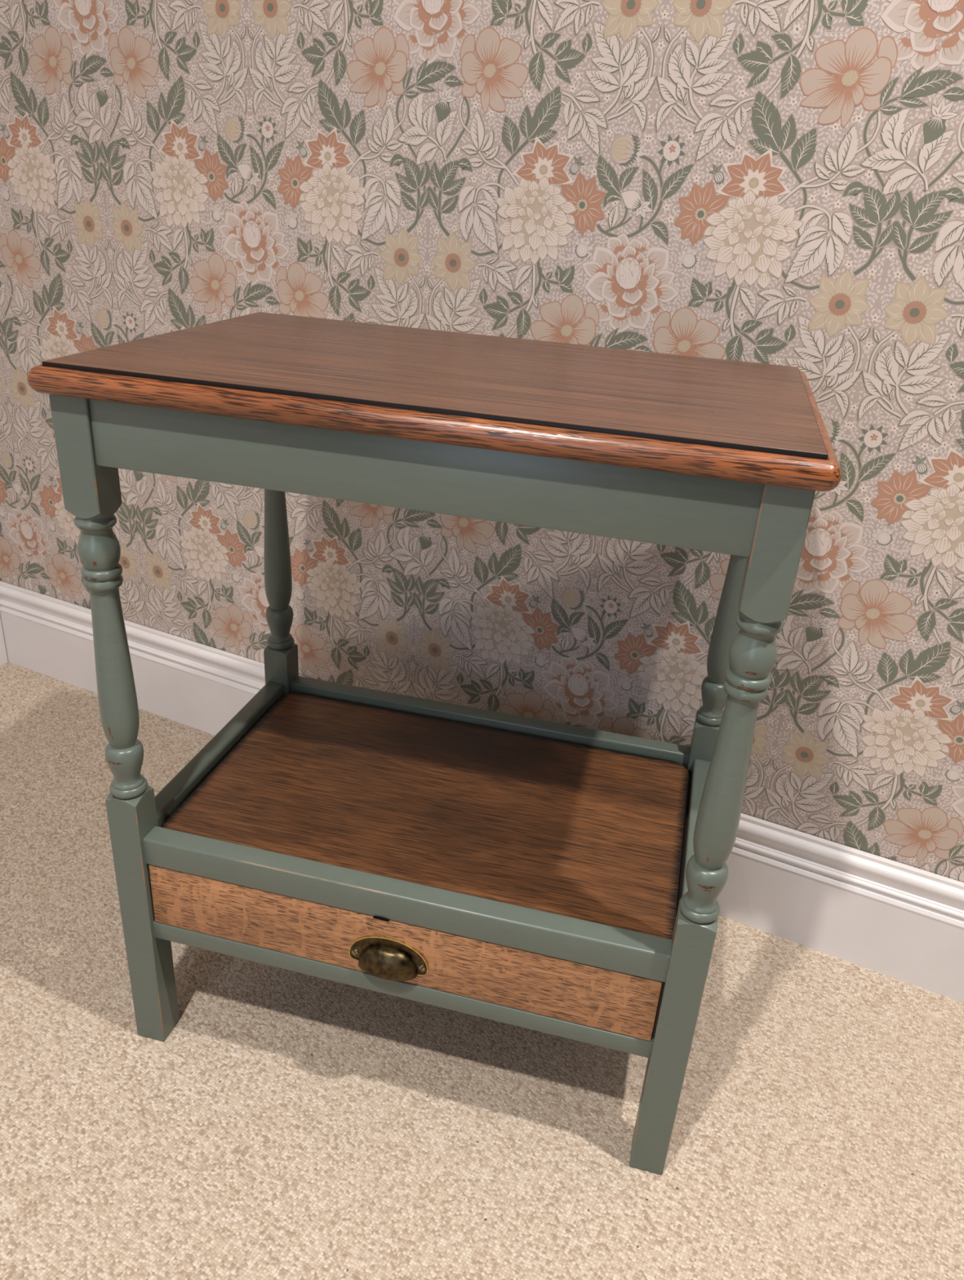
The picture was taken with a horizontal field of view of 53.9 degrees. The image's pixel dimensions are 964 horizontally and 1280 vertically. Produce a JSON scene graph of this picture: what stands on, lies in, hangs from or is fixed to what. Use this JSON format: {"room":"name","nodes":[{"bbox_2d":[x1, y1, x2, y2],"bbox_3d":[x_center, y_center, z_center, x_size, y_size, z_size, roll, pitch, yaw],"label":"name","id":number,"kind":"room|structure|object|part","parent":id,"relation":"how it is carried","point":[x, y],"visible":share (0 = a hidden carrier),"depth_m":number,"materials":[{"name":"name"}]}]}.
{"room":"living room","nodes":[
{"label":"living room","id":0,"kind":"room"},
{"bbox_2d":[0,0,963,882],"bbox_3d":[1.177,-0.512,0.534,4.636,2.360,0.120,15,28,22],"label":"wall","id":1,"kind":"structure","parent":0,"point":[775,182],"depth_m":1.14,"materials":[{"name":"paper"}]},
{"bbox_2d":[0,581,963,1002],"bbox_3d":[1.075,0.504,0.952,4.436,0.158,0.019,15,28,22],"label":"baseboard","id":2,"kind":"structure","parent":1,"relation":"attached to","point":[900,921],"depth_m":1.24,"materials":[{"name":"white paint"}]},
{"bbox_2d":[0,662,963,1279],"bbox_3d":[0.321,1.216,-0.385,4.636,0.060,3.600,15,28,22],"label":"floor","id":3,"kind":"structure","parent":0,"point":[289,1125],"depth_m":0.99,"materials":[{"name":"carpet"}]},
{"bbox_2d":[26,311,841,1174],"bbox_3d":[-0.035,0.083,1.001,0.611,0.730,0.394,9,26,11],"label":"side table","id":4,"kind":"object","parent":3,"relation":"on","point":[566,881],"visible":1,"depth_m":0.89,"materials":[{"name":"green paint"}]},
{"bbox_3d":[-0.343,0.118,0.913,0.035,0.706,0.035,9,26,11],"label":"leg","id":5,"kind":"part","parent":4,"relation":"part of","materials":[{"name":"green paint"}]},
{"bbox_3d":[-0.308,0.133,1.107,0.023,0.032,0.320,9,26,11],"label":"rail","id":6,"kind":"part","parent":4,"relation":"part of","materials":[{"name":"green paint"}]},
{"bbox_3d":[-0.260,-0.023,1.218,0.035,0.706,0.035,9,26,11],"label":"leg","id":7,"kind":"part","parent":4,"relation":"part of","materials":[{"name":"green paint"}]},
{"bbox_3d":[-0.092,0.305,0.910,0.081,0.038,0.017,9,26,11],"label":"cup handle","id":8,"kind":"part","parent":4,"relation":"part of","materials":[{"name":"gold metal"}]},
{"bbox_3d":[-0.089,0.339,0.945,0.523,0.020,0.022,9,26,11],"label":"rail","id":9,"kind":"part","parent":4,"relation":"part of","materials":[{"name":"green paint"}]},
{"bbox_3d":[-0.086,0.296,0.923,0.512,0.073,0.017,9,26,11],"label":"drawer","id":10,"kind":"part","parent":4,"relation":"part of","materials":[{"name":"brown wood"}]},
{"bbox_3d":[-0.082,0.247,0.902,0.523,0.032,0.024,9,26,11],"label":"rail","id":11,"kind":"part","parent":4,"relation":"part of","materials":[{"name":"green paint"}]},
{"bbox_3d":[-0.041,0.175,1.052,0.521,0.008,0.317,9,26,11],"label":"shelf panel","id":12,"kind":"part","parent":4,"relation":"part of","materials":[{"name":"brown wood"}]},
{"bbox_3d":[-0.014,-0.231,0.846,0.611,0.021,0.386,9,26,11],"label":"edge moulding","id":13,"kind":"part","parent":4,"relation":"part of","materials":[{"name":"brown wood"}]},
{"bbox_3d":[0.001,0.107,1.207,0.523,0.032,0.022,9,26,11],"label":"rail","id":14,"kind":"part","parent":4,"relation":"part of","materials":[{"name":"green paint"}]},
{"bbox_3d":[0.227,0.222,1.001,0.023,0.032,0.320,9,26,11],"label":"rail","id":15,"kind":"part","parent":4,"relation":"part of","materials":[{"name":"green paint"}]},
{"bbox_3d":[0.274,0.066,1.112,0.035,0.706,0.035,9,26,11],"label":"leg","id":16,"kind":"part","parent":4,"relation":"part of","materials":[{"name":"green paint"}]},
{"bbox_3d":[0.190,0.206,0.807,0.035,0.706,0.035,9,26,11],"label":"leg","id":17,"kind":"part","parent":4,"relation":"part of","materials":[{"name":"green paint"}]},
{"bbox_3d":[-1.653,-0.407,-0.100,0.100,2.360,3.500,15,28,22],"label":"wall","id":18,"kind":"structure","parent":0,"visible":0},
{"bbox_2d":[0,617,8,665],"bbox_3d":[-1.653,0.583,0.387,0.019,0.158,3.378,15,28,22],"label":"baseboard","id":19,"kind":"structure","parent":18,"relation":"attached to","point":[3,658],"depth_m":1.78,"materials":[{"name":"white paint"}]}
]}

